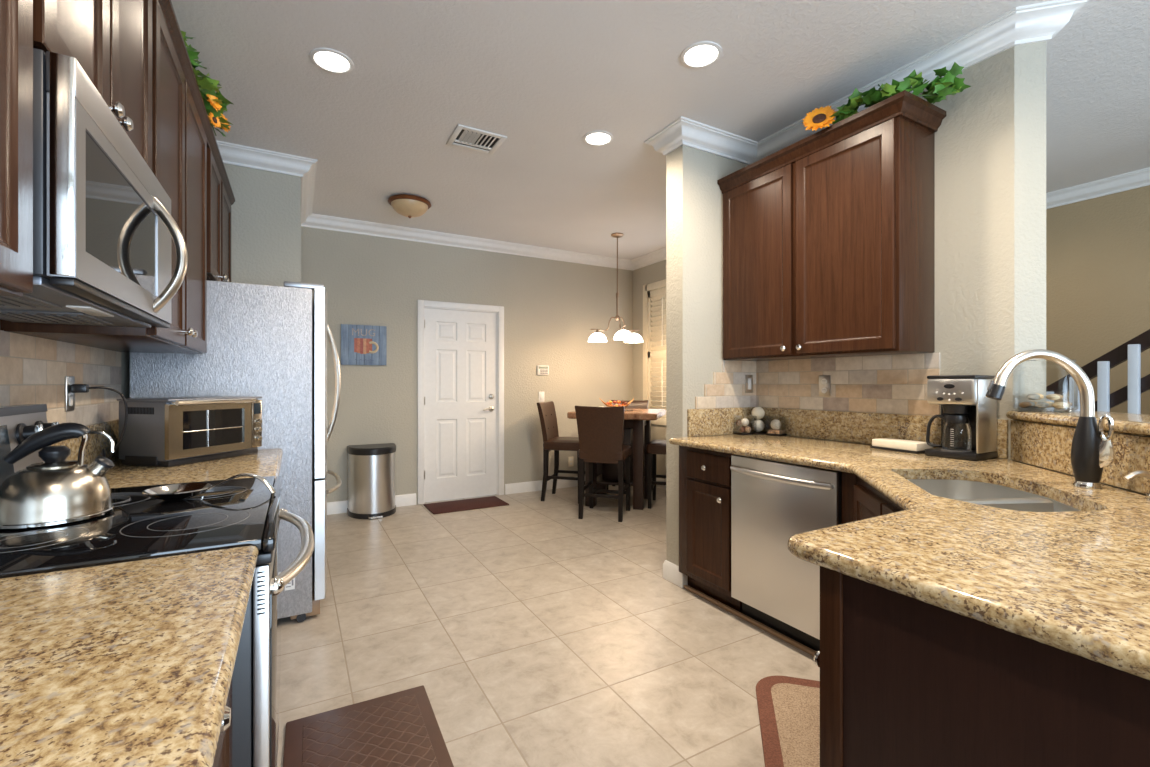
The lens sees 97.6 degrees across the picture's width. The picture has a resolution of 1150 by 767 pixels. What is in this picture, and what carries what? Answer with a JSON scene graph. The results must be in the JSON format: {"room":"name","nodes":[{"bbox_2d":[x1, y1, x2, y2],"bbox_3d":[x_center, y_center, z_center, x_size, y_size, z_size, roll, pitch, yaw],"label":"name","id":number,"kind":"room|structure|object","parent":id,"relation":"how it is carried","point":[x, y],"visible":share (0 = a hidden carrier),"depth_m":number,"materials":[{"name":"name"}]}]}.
{"room":"kitchen","nodes":[
{"label":"kitchen","id":0,"kind":"room"},
{"bbox_2d":[121,352,129,398],"bbox_3d":[-0.760,-0.160,-0.177,0.120,2.810,7.670,0,0,-29],"label":"wall","id":1,"kind":"structure","parent":0,"point":[125,356],"depth_m":2.35,"materials":[{"name":"paint"}]},
{"bbox_2d":[0,0,32,296],"bbox_3d":[-0.800,-0.657,0.384,0.353,1.035,0.850,0,0,-29],"label":"upper cabinet","id":2,"kind":"object","parent":1,"relation":"attached to","point":[16,16],"visible":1,"depth_m":0.76,"materials":[{"name":"brown wood"}]},
{"bbox_2d":[157,0,234,204],"bbox_3d":[-1.382,-1.204,1.718,0.047,0.056,3.746,0,0,-29],"label":"crown molding","id":3,"kind":"structure","parent":2,"relation":"attached to","point":[166,7],"depth_m":2.02,"materials":[{"name":"brown wood"}]},
{"bbox_2d":[181,31,232,136],"bbox_3d":[-1.664,-1.307,2.239,0.201,0.182,0.805,0,0,-22],"label":"garland","id":4,"kind":"object","parent":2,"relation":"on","point":[216,103],"visible":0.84,"depth_m":2.28,"materials":[{"name":"green plant"}]},
{"bbox_2d":[208,94,215,103],"bbox_3d":[-1.662,-1.301,2.300,0.022,0.041,0.042,0,0,2],"label":"flower","id":5,"kind":"object","parent":4,"relation":"on","point":[212,99],"depth_m":2.29,"materials":[{"name":"yellow plant"}]},
{"bbox_2d":[0,330,120,425],"bbox_3d":[-1.392,0.102,1.092,0.010,0.486,2.662,0,0,-29],"label":"backsplash","id":6,"kind":"structure","parent":1,"relation":"attached to","point":[33,370],"depth_m":1.66,"materials":[{"name":"tile"}]},
{"bbox_2d":[65,376,74,411],"bbox_3d":[-1.739,0.035,1.733,0.008,0.120,0.070,0,0,-29],"label":"wall outlet","id":7,"kind":"object","parent":1,"relation":"attached to","point":[69,380],"visible":1,"depth_m":1.72,"materials":[{"name":"silver metal"}]},
{"bbox_2d":[33,0,151,170],"bbox_3d":[-1.194,-0.868,1.092,0.353,0.614,0.766,0,0,-29],"label":"upper cabinet","id":8,"kind":"object","parent":1,"relation":"attached to","point":[111,40],"visible":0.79,"depth_m":1.15,"materials":[{"name":"brown wood"}]},
{"bbox_2d":[0,48,187,327],"bbox_3d":[-1.152,-0.355,1.118,0.415,0.399,0.761,0,0,-29],"label":"microwave oven","id":9,"kind":"object","parent":8,"relation":"attached to","point":[104,225],"visible":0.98,"depth_m":0.96,"materials":[{"name":"metal"}]},
{"bbox_2d":[0,0,206,353],"bbox_3d":[-1.634,-0.657,1.882,0.353,1.035,1.038,0,0,-29],"label":"upper cabinet","id":10,"kind":"object","parent":1,"relation":"attached to","point":[179,140],"visible":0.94,"depth_m":1.82,"materials":[{"name":"brown wood"}]},
{"bbox_2d":[207,148,230,281],"bbox_3d":[-2.152,-0.860,2.812,0.353,0.630,1.084,0,0,-29],"label":"upper cabinet","id":11,"kind":"object","parent":1,"relation":"attached to","point":[218,204],"visible":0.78,"depth_m":2.75,"materials":[{"name":"brown wood"}]},
{"bbox_2d":[224,164,300,285],"bbox_3d":[-2.646,-0.160,3.957,0.848,2.810,1.390,0,0,-29],"label":"wall","id":12,"kind":"structure","parent":0,"point":[266,208],"depth_m":3.45,"materials":[{"name":"paint"}]},
{"bbox_2d":[216,140,316,176],"bbox_3d":[-2.188,-1.512,3.360,0.828,0.105,0.100,0,0,-29],"label":"trim","id":13,"kind":"structure","parent":12,"relation":"attached to","point":[232,154],"depth_m":3.40,"materials":[{"name":"paint"}]},
{"bbox_2d":[301,162,316,223],"bbox_3d":[-2.179,-1.512,4.092,0.100,0.105,1.370,0,0,-29],"label":"trim","id":14,"kind":"structure","parent":12,"relation":"attached to","point":[308,179],"depth_m":3.97,"materials":[{"name":"paint"}]},
{"bbox_2d":[301,226,632,503],"bbox_3d":[-0.880,-0.160,5.668,3.902,2.810,0.120,0,0,-29],"label":"wall","id":15,"kind":"structure","parent":0,"point":[552,308],"depth_m":5.50,"materials":[{"name":"paint"}]},
{"bbox_2d":[341,324,386,365],"bbox_3d":[-2.062,-0.375,4.919,0.413,0.390,0.038,0,0,-29],"label":"wall picture","id":16,"kind":"object","parent":15,"relation":"attached to","point":[360,344],"visible":1,"depth_m":4.91,"materials":[{"name":"blue wood"}]},
{"bbox_2d":[327,493,415,514],"bbox_3d":[-2.092,1.188,4.915,1.052,0.115,0.016,0,0,-29],"label":"baseboard","id":17,"kind":"structure","parent":15,"relation":"attached to","point":[337,507],"depth_m":4.85,"materials":[{"name":"paint"}]},
{"bbox_2d":[417,300,503,503],"bbox_3d":[-1.231,0.192,5.447,0.944,2.107,0.164,0,0,-29],"label":"door","id":18,"kind":"structure","parent":15,"relation":"in","point":[460,346],"depth_m":5.41,"materials":[{"name":"paint"}]},
{"bbox_2d":[301,213,632,270],"bbox_3d":[-0.879,-1.512,5.543,3.782,0.105,0.100,0,0,-29],"label":"trim","id":19,"kind":"structure","parent":15,"relation":"attached to","point":[318,221],"depth_m":5.32,"materials":[{"name":"paint"}]},
{"bbox_2d":[539,392,543,401],"bbox_3d":[-0.389,0.155,5.866,0.074,0.120,0.012,0,0,-29],"label":"light switch","id":20,"kind":"object","parent":15,"relation":"attached to","point":[541,394],"visible":1,"depth_m":5.86,"materials":[{"name":"white plastic"}]},
{"bbox_2d":[537,365,548,374],"bbox_3d":[-0.374,-0.155,5.865,0.145,0.110,0.028,0,0,-29],"label":"thermostat","id":21,"kind":"object","parent":15,"relation":"attached to","point":[541,369],"visible":1,"depth_m":5.85,"materials":[{"name":"white plastic"}]},
{"bbox_2d":[505,479,584,494],"bbox_3d":[-0.016,1.188,6.072,1.758,0.115,0.016,0,0,-29],"label":"baseboard","id":22,"kind":"structure","parent":15,"relation":"attached to","point":[521,487],"depth_m":5.81,"materials":[{"name":"paint"}]},
{"bbox_2d":[568,456,573,466],"bbox_3d":[-0.048,0.940,6.056,0.070,0.120,0.010,0,0,-29],"label":"wall outlet","id":23,"kind":"object","parent":15,"relation":"attached to","point":[570,459],"visible":1,"depth_m":6.05,"materials":[{"name":"white plastic"}]},
{"bbox_2d":[277,485,819,766],"bbox_3d":[1.658,1.295,1.965,6.430,0.100,9.060,0,0,-29],"label":"floor","id":24,"kind":"structure","parent":0,"point":[535,633],"depth_m":2.43,"materials":[{"name":"tile"}]},
{"bbox_2d":[0,404,313,766],"bbox_3d":[-1.070,0.642,1.273,0.726,1.166,0.816,0,0,-29],"label":"electric range","id":25,"kind":"object","parent":24,"relation":"on","point":[241,512],"visible":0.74,"depth_m":1.08,"materials":[{"name":"black glass"}]},
{"bbox_2d":[0,422,114,528],"bbox_3d":[-1.239,0.207,1.201,0.212,0.227,0.209,0,0,-29],"label":"kettle","id":26,"kind":"object","parent":25,"relation":"on","point":[57,490],"visible":1,"depth_m":1.16,"materials":[{"name":"metal"}]},
{"bbox_2d":[0,476,282,578],"bbox_3d":[-1.078,0.337,1.269,0.576,0.032,0.816,0,0,-29],"label":"cooktop","id":27,"kind":"object","parent":25,"relation":"in","point":[241,512],"depth_m":1.09,"materials":[{"name":"black glass"}]},
{"bbox_2d":[142,473,275,499],"bbox_3d":[-1.032,0.289,1.403,0.319,0.062,0.156,0,0,7],"label":"spoon rest","id":28,"kind":"object","parent":25,"relation":"on","point":[185,490],"visible":1,"depth_m":1.43,"materials":[{"name":"silver metal"}]},
{"bbox_2d":[142,483,211,499],"bbox_3d":[-1.113,0.307,1.412,0.156,0.027,0.156,0,0,-29],"label":"bowl","id":29,"kind":"object","parent":28,"relation":"attached to","point":[185,490],"depth_m":1.42,"materials":[{"name":"silver metal"}]},
{"bbox_2d":[213,679,231,766],"bbox_3d":[-0.417,0.806,-0.038,0.610,0.877,2.100,0,0,-29],"label":"base cabinet","id":30,"kind":"object","parent":24,"relation":"on","point":[223,755],"visible":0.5,"depth_m":0.94,"materials":[{"name":"brown wood"}]},
{"bbox_2d":[0,545,258,766],"bbox_3d":[-0.407,0.346,-0.043,0.623,0.039,2.122,0,0,-29],"label":"countertop","id":31,"kind":"structure","parent":30,"relation":"on","point":[125,664],"depth_m":0.60,"materials":[{"name":"stone"}]},
{"bbox_2d":[130,280,341,621],"bbox_3d":[-1.846,0.359,2.895,0.902,1.771,0.915,0,0,-29],"label":"refrigerator","id":32,"kind":"object","parent":24,"relation":"on","point":[269,342],"visible":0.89,"depth_m":2.57,"materials":[{"name":"metal"}]},
{"bbox_2d":[283,685,453,766],"bbox_3d":[-0.629,1.236,1.550,0.513,0.016,0.902,0,0,-29],"label":"kitchen mat","id":33,"kind":"object","parent":24,"relation":"on","point":[398,729],"visible":1,"depth_m":1.75,"materials":[{"name":"rubber"}]},
{"bbox_2d":[347,443,395,518],"bbox_3d":[-1.914,0.921,4.782,0.434,0.648,0.385,0,0,-29],"label":"trash can","id":34,"kind":"object","parent":24,"relation":"on","point":[371,467],"visible":1,"depth_m":4.66,"materials":[{"name":"metal"}]},
{"bbox_2d":[424,496,508,513],"bbox_3d":[-1.111,1.239,5.148,0.770,0.012,0.425,0,0,-29],"label":"doormat","id":35,"kind":"object","parent":24,"relation":"on","point":[492,501],"visible":1,"depth_m":5.13,"materials":[{"name":"fabric"}]},
{"bbox_2d":[537,401,579,503],"bbox_3d":[-0.109,0.723,5.457,0.511,1.044,0.458,0,0,16],"label":"bar chair","id":36,"kind":"object","parent":24,"relation":"on","point":[547,413],"visible":0.82,"depth_m":5.31,"materials":[{"name":"brown leather"}]},
{"bbox_2d":[575,405,631,521],"bbox_3d":[0.283,0.723,4.767,0.458,1.044,0.511,0,0,16],"label":"bar chair","id":37,"kind":"object","parent":24,"relation":"on","point":[600,429],"visible":1,"depth_m":4.58,"materials":[{"name":"brown leather"}]},
{"bbox_2d":[567,409,665,509],"bbox_3d":[0.466,0.765,5.308,0.890,0.960,0.890,0,0,16],"label":"dining table","id":38,"kind":"object","parent":24,"relation":"on","point":[637,422],"visible":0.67,"depth_m":5.08,"materials":[{"name":"wood"}]},
{"bbox_2d":[596,474,644,485],"bbox_3d":[0.466,1.012,5.308,0.490,0.025,0.490,0,0,16],"label":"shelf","id":39,"kind":"object","parent":38,"relation":"attached to","point":[599,480],"depth_m":5.15,"materials":[{"name":"brown wood"}]},
{"bbox_3d":[0.470,0.281,5.282,0.315,0.006,0.284,0,0,-29],"label":"place mat","id":40,"kind":"object","parent":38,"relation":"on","visible":0},
{"bbox_2d":[599,398,633,407],"bbox_3d":[0.440,0.215,5.282,0.370,0.124,0.170,0,0,0],"label":"wooden bowl","id":41,"kind":"object","parent":40,"relation":"on","point":[606,404],"visible":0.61,"depth_m":5.23,"materials":[{"name":"brown wood"}]},
{"bbox_2d":[607,400,648,493],"bbox_3d":[0.598,0.723,5.875,0.458,1.044,0.511,0,0,16],"label":"bar chair","id":42,"kind":"object","parent":24,"relation":"on","point":[634,404],"visible":0.06,"depth_m":6.05,"materials":[{"name":"brown leather"}]},
{"bbox_2d":[646,440,665,508],"bbox_3d":[1.008,0.723,5.139,0.511,1.044,0.458,0,0,16],"label":"bar chair","id":43,"kind":"object","parent":24,"relation":"on","point":[655,447],"visible":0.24,"depth_m":5.00,"materials":[{"name":"brown leather"}]},
{"bbox_2d":[679,445,741,612],"bbox_3d":[1.010,0.806,3.022,0.726,0.878,0.434,0,0,-29],"label":"base cabinet","id":44,"kind":"object","parent":24,"relation":"on","point":[704,475],"visible":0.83,"depth_m":2.84,"materials":[{"name":"brown wood"}]},
{"bbox_2d":[730,455,841,650],"bbox_3d":[1.227,0.808,2.547,0.717,0.874,0.594,0,0,-29],"label":"dishwasher","id":45,"kind":"object","parent":24,"relation":"on","point":[772,502],"visible":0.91,"depth_m":2.40,"materials":[{"name":"metal"}]},
{"bbox_2d":[756,676,819,766],"bbox_3d":[0.843,1.239,1.698,0.400,0.012,0.845,0,0,16],"label":"area rug","id":46,"kind":"object","parent":24,"relation":"on","point":[788,707],"visible":0.62,"depth_m":1.84,"materials":[{"name":"carpet"}]},
{"bbox_2d":[842,472,902,523],"bbox_3d":[1.372,0.806,1.659,0.722,0.878,1.767,0,0,15],"label":"base cabinet","id":47,"kind":"object","parent":24,"relation":"on","point":[860,501],"visible":0.09,"depth_m":1.97,"materials":[{"name":"brown wood"}]},
{"bbox_2d":[669,434,1149,679],"bbox_3d":[0.998,0.346,1.930,1.813,0.039,2.335,0,0,-29],"label":"countertop","id":48,"kind":"structure","parent":47,"relation":"on","point":[1074,582],"depth_m":1.01,"materials":[{"name":"stone"}]},
{"bbox_2d":[687,407,754,436],"bbox_3d":[0.961,0.242,3.236,0.609,0.168,0.019,0,0,-29],"label":"granite upstand","id":49,"kind":"object","parent":48,"relation":"on","point":[713,421],"visible":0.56,"depth_m":3.18,"materials":[{"name":"stone"}]},
{"bbox_2d":[733,415,753,434],"bbox_3d":[1.080,0.267,3.225,0.092,0.120,0.092,0,0,-17],"label":"glass vase","id":50,"kind":"object","parent":48,"relation":"on","point":[737,427],"visible":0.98,"depth_m":3.21,"materials":[{"name":"clear glass"}]},
{"bbox_2d":[749,415,765,434],"bbox_3d":[1.185,0.267,3.256,0.092,0.120,0.092,0,0,-17],"label":"glass vase","id":51,"kind":"object","parent":48,"relation":"on","point":[763,432],"visible":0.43,"depth_m":3.23,"materials":[{"name":"clear glass"}]},
{"bbox_2d":[757,419,763,431],"bbox_3d":[1.185,0.273,3.256,0.079,0.080,0.078,0,0,-29],"label":"decorative ball","id":52,"kind":"object","parent":51,"relation":"in","point":[760,424],"visible":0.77,"depth_m":3.23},
{"bbox_2d":[752,407,764,418],"bbox_3d":[1.185,0.191,3.256,0.081,0.082,0.080,0,0,-29],"label":"decorative ball","id":53,"kind":"object","parent":52,"relation":"on","point":[759,412],"visible":0.87,"depth_m":3.23,"materials":[{"name":"beige paper"}]},
{"bbox_2d":[766,416,786,435],"bbox_3d":[1.267,0.267,3.161,0.092,0.120,0.092,0,0,-41],"label":"glass vase","id":54,"kind":"object","parent":48,"relation":"on","point":[769,419],"visible":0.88,"depth_m":3.15,"materials":[{"name":"clear glass"}]},
{"bbox_2d":[768,429,779,433],"bbox_3d":[1.267,0.303,3.161,0.077,0.022,0.077,0,0,-41],"label":"potpourri","id":55,"kind":"object","parent":54,"relation":"in","point":[773,431],"visible":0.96,"depth_m":3.13},
{"bbox_2d":[770,419,779,429],"bbox_3d":[1.263,0.259,3.161,0.065,0.066,0.064,0,0,-29],"label":"decorative ball","id":56,"kind":"object","parent":54,"relation":"in","point":[775,424],"visible":0.96,"depth_m":3.14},
{"bbox_2d":[759,407,1007,457],"bbox_3d":[1.553,0.242,2.780,0.019,0.168,1.353,0,0,-29],"label":"granite upstand","id":57,"kind":"object","parent":48,"relation":"on","point":[857,427],"visible":0.56,"depth_m":2.73,"materials":[{"name":"stone"}]},
{"bbox_2d":[870,438,932,453],"bbox_3d":[1.602,0.303,2.466,0.136,0.046,0.236,0,0,-23],"label":"holder","id":58,"kind":"object","parent":48,"relation":"on","point":[901,445],"visible":0.82,"depth_m":2.42,"materials":[{"name":"white plastic"}]},
{"bbox_2d":[870,446,924,453],"bbox_3d":[1.602,0.321,2.466,0.136,0.010,0.236,0,0,-23],"label":"book","id":59,"kind":"object","parent":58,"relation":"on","point":[917,450],"depth_m":2.39,"materials":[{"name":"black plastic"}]},
{"bbox_2d":[925,375,997,460],"bbox_3d":[1.719,0.145,2.242,0.202,0.362,0.200,0,0,-29],"label":"coffee maker","id":60,"kind":"object","parent":48,"relation":"on","point":[956,394],"visible":0.95,"depth_m":2.18,"materials":[{"name":"silver plastic"}]},
{"bbox_2d":[926,414,971,450],"bbox_3d":[1.679,0.214,2.247,0.112,0.156,0.160,0,0,-14],"label":"coffee carafe","id":61,"kind":"object","parent":60,"relation":"on","point":[951,418],"visible":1,"depth_m":2.22,"materials":[{"name":"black glass"}]},
{"bbox_2d":[942,405,970,413],"bbox_3d":[1.687,0.113,2.224,0.104,0.037,0.104,0,0,-29],"label":"basket","id":62,"kind":"object","parent":60,"relation":"on","point":[947,409],"depth_m":2.19,"materials":[{"name":"black plastic"}]},
{"bbox_2d":[907,479,1080,511],"bbox_3d":[1.302,0.452,1.599,0.414,0.170,0.703,0,0,19],"label":"sink","id":63,"kind":"object","parent":48,"relation":"in","point":[986,494],"visible":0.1,"depth_m":1.80,"materials":[{"name":"metal"}]},
{"bbox_2d":[985,349,1115,488],"bbox_3d":[1.512,0.108,1.624,0.314,0.438,0.084,0,0,22],"label":"kitchen faucet","id":64,"kind":"object","parent":48,"relation":"on","point":[1092,451],"visible":1,"depth_m":1.58,"materials":[{"name":"silver metal"}]},
{"bbox_2d":[1123,470,1149,498],"bbox_3d":[1.619,0.287,1.429,0.092,0.079,0.040,0,0,16],"label":"soap dispenser","id":65,"kind":"object","parent":48,"relation":"on","point":[1135,474],"visible":1,"depth_m":1.43,"materials":[{"name":"silver metal"}]},
{"bbox_2d":[814,566,1149,766],"bbox_3d":[0.883,0.806,0.903,0.558,0.878,0.647,0,0,-29],"label":"base cabinet","id":66,"kind":"object","parent":24,"relation":"on","point":[905,681],"visible":0.78,"depth_m":0.82,"materials":[{"name":"brown wood"}]},
{"bbox_3d":[-1.551,0.807,1.998,0.610,0.877,0.910,0,0,-29],"label":"base cabinet","id":67,"kind":"object","parent":24,"relation":"on","visible":0},
{"bbox_2d":[105,449,282,487],"bbox_3d":[-1.540,0.346,2.004,0.636,0.039,0.910,0,0,-29],"label":"countertop","id":68,"kind":"structure","parent":67,"relation":"on","point":[267,462],"depth_m":1.89,"materials":[{"name":"stone"}]},
{"bbox_2d":[51,419,118,464],"bbox_3d":[-1.810,0.242,1.853,0.019,0.168,0.910,0,0,-29],"label":"granite upstand","id":69,"kind":"object","parent":68,"relation":"on","point":[96,443],"visible":0.22,"depth_m":1.95,"materials":[{"name":"stone"}]},
{"bbox_2d":[117,396,261,466],"bbox_3d":[-1.632,0.194,2.182,0.302,0.265,0.434,0,0,14],"label":"toaster oven","id":70,"kind":"object","parent":68,"relation":"on","point":[168,431],"visible":0.98,"depth_m":2.03,"materials":[{"name":"metal"}]},
{"bbox_2d":[71,384,127,458],"bbox_3d":[-1.739,0.148,1.873,0.127,0.292,0.279,0,0,-29],"label":"power cord","id":71,"kind":"object","parent":70,"relation":"attached to","point":[75,388],"visible":0.86,"depth_m":1.84,"materials":[{"name":"black plastic"}]},
{"bbox_3d":[3.853,0.510,3.111,1.200,1.468,2.115,0,0,-29],"label":"staircase","id":72,"kind":"structure","parent":24,"relation":"on","visible":0},
{"bbox_2d":[1046,329,1149,413],"bbox_3d":[3.427,-0.138,2.739,0.097,1.862,1.650,0,0,-29],"label":"stair railing","id":73,"kind":"object","parent":72,"relation":"on","point":[1131,350],"visible":0.35,"depth_m":3.03,"materials":[{"name":"paint"}]},
{"bbox_2d":[633,260,665,478],"bbox_3d":[1.482,-0.160,5.313,0.120,2.810,2.800,0,0,-29],"label":"wall","id":74,"kind":"structure","parent":0,"point":[655,272],"depth_m":6.34,"materials":[{"name":"paint"}]},
{"bbox_2d":[631,247,665,269],"bbox_3d":[1.385,-1.512,5.261,0.100,0.105,2.795,0,0,-29],"label":"trim","id":75,"kind":"structure","parent":74,"relation":"attached to","point":[659,255],"depth_m":6.12,"materials":[{"name":"paint"}]},
{"bbox_2d":[643,279,665,425],"bbox_3d":[1.228,-0.365,5.709,0.130,1.720,1.380,0,0,-29],"label":"window","id":76,"kind":"structure","parent":74,"relation":"in","point":[654,294],"depth_m":6.10,"materials":[{"name":"wood"}]},
{"bbox_2d":[656,478,665,488],"bbox_3d":[1.421,1.188,5.282,0.016,0.115,2.795,0,0,-29],"label":"baseboard","id":77,"kind":"structure","parent":74,"relation":"attached to","point":[657,479],"depth_m":5.98,"materials":[{"name":"paint"}]},
{"bbox_2d":[171,0,1149,259],"bbox_3d":[1.658,-1.615,1.965,6.430,0.100,9.060,0,0,-29],"label":"ceiling","id":78,"kind":"structure","parent":0,"point":[541,75],"depth_m":2.63,"materials":[{"name":"paint"}]},
{"bbox_2d":[310,48,353,73],"bbox_3d":[-1.178,-1.561,2.440,0.192,0.008,0.192,0,0,-29],"label":"recessed light","id":79,"kind":"object","parent":78,"relation":"in","point":[329,60],"visible":1,"depth_m":2.43,"materials":[{"name":"glass"}]},
{"bbox_2d":[388,194,430,217],"bbox_3d":[-1.414,-1.489,4.306,0.356,0.152,0.356,0,0,-29],"label":"ceiling lamp","id":80,"kind":"object","parent":78,"relation":"attached to","point":[407,205],"visible":1,"depth_m":4.21,"materials":[{"name":"beige glass"}]},
{"bbox_2d":[446,124,506,154],"bbox_3d":[-0.633,-1.557,3.227,0.315,0.016,0.275,0,0,-29],"label":"ceiling vent","id":81,"kind":"object","parent":78,"relation":"in","point":[466,137],"visible":1,"depth_m":3.21,"materials":[{"name":"white plastic"}]},
{"bbox_2d":[583,131,612,145],"bbox_3d":[0.148,-1.561,3.207,0.192,0.008,0.192,0,0,-29],"label":"recessed light","id":82,"kind":"object","parent":78,"relation":"in","point":[594,138],"visible":1,"depth_m":3.20,"materials":[{"name":"glass"}]},
{"bbox_2d":[588,233,642,342],"bbox_3d":[0.486,-1.005,5.279,0.572,1.120,0.557,0,0,-29],"label":"chandelier","id":83,"kind":"object","parent":78,"relation":"hanging from","point":[623,334],"visible":1,"depth_m":5.28,"materials":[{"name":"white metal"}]},
{"bbox_2d":[681,41,721,67],"bbox_3d":[0.600,-1.561,2.395,0.192,0.008,0.192,0,0,-29],"label":"recessed light","id":84,"kind":"object","parent":78,"relation":"in","point":[702,54],"visible":1,"depth_m":2.38,"materials":[{"name":"glass"}]},
{"bbox_2d":[666,145,747,565],"bbox_3d":[2.170,-0.160,4.011,3.545,2.810,0.155,0,0,-29],"label":"wall","id":85,"kind":"structure","parent":0,"point":[694,197],"depth_m":3.16,"materials":[{"name":"paint"}]},
{"bbox_2d":[663,560,687,587],"bbox_3d":[1.377,1.188,3.569,1.761,0.115,0.187,0,0,-29],"label":"baseboard","id":86,"kind":"structure","parent":85,"relation":"attached to","point":[671,573],"depth_m":3.13,"materials":[{"name":"paint"}]},
{"bbox_2d":[644,116,757,164],"bbox_3d":[1.340,-1.512,3.548,1.845,0.105,0.355,0,0,-29],"label":"trim","id":87,"kind":"structure","parent":85,"relation":"attached to","point":[684,131],"depth_m":3.14,"materials":[{"name":"paint"}]},
{"bbox_2d":[695,360,755,408],"bbox_3d":[0.983,0.004,3.254,0.534,0.308,0.010,0,0,-29],"label":"backsplash","id":88,"kind":"structure","parent":85,"relation":"attached to","point":[727,390],"depth_m":3.26,"materials":[{"name":"tile"}]},
{"bbox_2d":[745,375,752,392],"bbox_3d":[1.157,0.003,3.340,0.072,0.120,0.010,0,0,-29],"label":"light switch","id":89,"kind":"object","parent":85,"relation":"attached to","point":[748,378],"visible":1,"depth_m":3.33,"materials":[{"name":"silver metal"}]},
{"bbox_2d":[684,585,816,655],"bbox_3d":[0.935,1.234,2.582,0.023,0.022,1.100,0,0,-29],"label":"trim","id":90,"kind":"structure","parent":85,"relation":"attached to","point":[777,634],"depth_m":2.59,"materials":[{"name":"brown wood"}]},
{"bbox_2d":[787,41,1045,484],"bbox_3d":[1.631,-0.160,2.778,0.113,2.810,1.474,0,0,-29],"label":"wall","id":91,"kind":"structure","parent":0,"point":[990,142],"depth_m":2.24,"materials":[{"name":"paint"}]},
{"bbox_2d":[819,375,830,395],"bbox_3d":[1.458,0.014,2.940,0.010,0.122,0.074,0,0,-29],"label":"wall outlet","id":92,"kind":"object","parent":91,"relation":"attached to","point":[824,380],"visible":1,"depth_m":2.93,"materials":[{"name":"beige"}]},
{"bbox_2d":[717,90,945,360],"bbox_3d":[1.342,-0.725,2.808,0.358,1.150,1.131,0,0,-29],"label":"upper cabinet","id":93,"kind":"object","parent":91,"relation":"attached to","point":[829,235],"visible":1,"depth_m":2.54,"materials":[{"name":"brown wood"}]},
{"bbox_2d":[802,62,970,130],"bbox_3d":[1.466,-1.364,2.412,0.703,0.164,0.253,0,0,30],"label":"garland","id":94,"kind":"object","parent":93,"relation":"on","point":[940,87],"visible":0.87,"depth_m":2.33,"materials":[{"name":"green plant"}]},
{"bbox_2d":[812,113,825,122],"bbox_3d":[1.252,-1.357,2.578,0.063,0.060,0.038,0,0,31],"label":"flower","id":95,"kind":"object","parent":94,"relation":"on","point":[816,117],"depth_m":2.57,"materials":[{"name":"plant"}]},
{"bbox_2d":[756,352,939,415],"bbox_3d":[1.488,0.004,2.907,0.010,0.309,1.108,0,0,-29],"label":"backsplash","id":96,"kind":"structure","parent":91,"relation":"attached to","point":[897,383],"depth_m":2.79,"materials":[{"name":"tile"}]},
{"bbox_2d":[757,0,1088,160],"bbox_3d":[1.665,-1.512,2.716,0.313,0.105,1.615,0,0,-29],"label":"trim","id":97,"kind":"structure","parent":91,"relation":"attached to","point":[1039,22],"depth_m":2.24,"materials":[{"name":"paint"}]},
{"bbox_2d":[1014,420,1149,495],"bbox_3d":[1.567,0.701,1.186,0.510,1.088,2.093,0,0,33],"label":"wall","id":98,"kind":"structure","parent":0,"point":[1018,420],"depth_m":1.82,"materials":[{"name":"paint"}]},
{"bbox_2d":[1006,410,1149,435],"bbox_3d":[1.627,0.135,1.110,0.762,0.040,2.255,0,0,33],"label":"bar ledge","id":99,"kind":"object","parent":98,"relation":"on","point":[1128,423],"visible":0.8,"depth_m":1.81,"materials":[{"name":"stone"}]},
{"bbox_2d":[1013,359,1077,411],"bbox_3d":[1.945,0.009,2.082,0.180,0.211,0.180,0,0,-36],"label":"glass jar","id":100,"kind":"object","parent":99,"relation":"on","point":[1017,371],"visible":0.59,"depth_m":2.13,"materials":[{"name":"glass"}]},
{"bbox_2d":[1019,402,1031,407],"bbox_3d":[1.873,0.088,2.093,0.044,0.026,0.042,-1,1,-5],"label":"seashell","id":101,"kind":"object","parent":100,"relation":"in","point":[1022,404],"visible":1,"depth_m":2.08,"materials":[{"name":"brown"}]},
{"bbox_2d":[1027,394,1039,399],"bbox_3d":[1.903,0.055,2.089,0.041,0.028,0.041,0,0,34],"label":"seashell","id":102,"kind":"object","parent":100,"relation":"in","point":[1030,396],"visible":1,"depth_m":2.08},
{"bbox_2d":[1034,402,1048,408],"bbox_3d":[1.904,0.088,2.051,0.041,0.027,0.042,0,0,-17],"label":"seashell","id":103,"kind":"object","parent":100,"relation":"in","point":[1041,405],"visible":1,"depth_m":2.04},
{"bbox_2d":[1046,394,1059,399],"bbox_3d":[1.937,0.056,2.040,0.041,0.026,0.042,0,0,-7],"label":"seashell","id":104,"kind":"object","parent":100,"relation":"in","point":[1050,396],"visible":1,"depth_m":2.03,"materials":[{"name":"beige"}]},
{"bbox_2d":[1051,402,1066,408],"bbox_3d":[1.933,0.088,2.009,0.041,0.027,0.041,0,0,-30],"label":"seashell","id":105,"kind":"object","parent":100,"relation":"in","point":[1057,405],"visible":1,"depth_m":2.00,"materials":[{"name":"beige"}]},
{"bbox_2d":[1011,420,1149,493],"bbox_3d":[1.705,0.242,1.524,0.018,0.168,1.338,0,0,16],"label":"granite upstand","id":106,"kind":"object","parent":98,"relation":"attached to","point":[1048,446],"visible":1,"depth_m":1.83,"materials":[{"name":"stone"}]},
{"bbox_2d":[1046,185,1149,414],"bbox_3d":[5.132,-0.160,2.212,0.120,2.810,5.870,0,0,-29],"label":"wall","id":107,"kind":"structure","parent":0,"point":[1098,249],"depth_m":3.94,"materials":[{"name":"beige paint"}]},
{"bbox_2d":[1046,167,1149,208],"bbox_3d":[5.036,-1.512,2.159,0.100,0.105,5.870,0,0,-29],"label":"trim","id":108,"kind":"structure","parent":107,"relation":"attached to","point":[1138,178],"depth_m":3.90,"materials":[{"name":"paint"}]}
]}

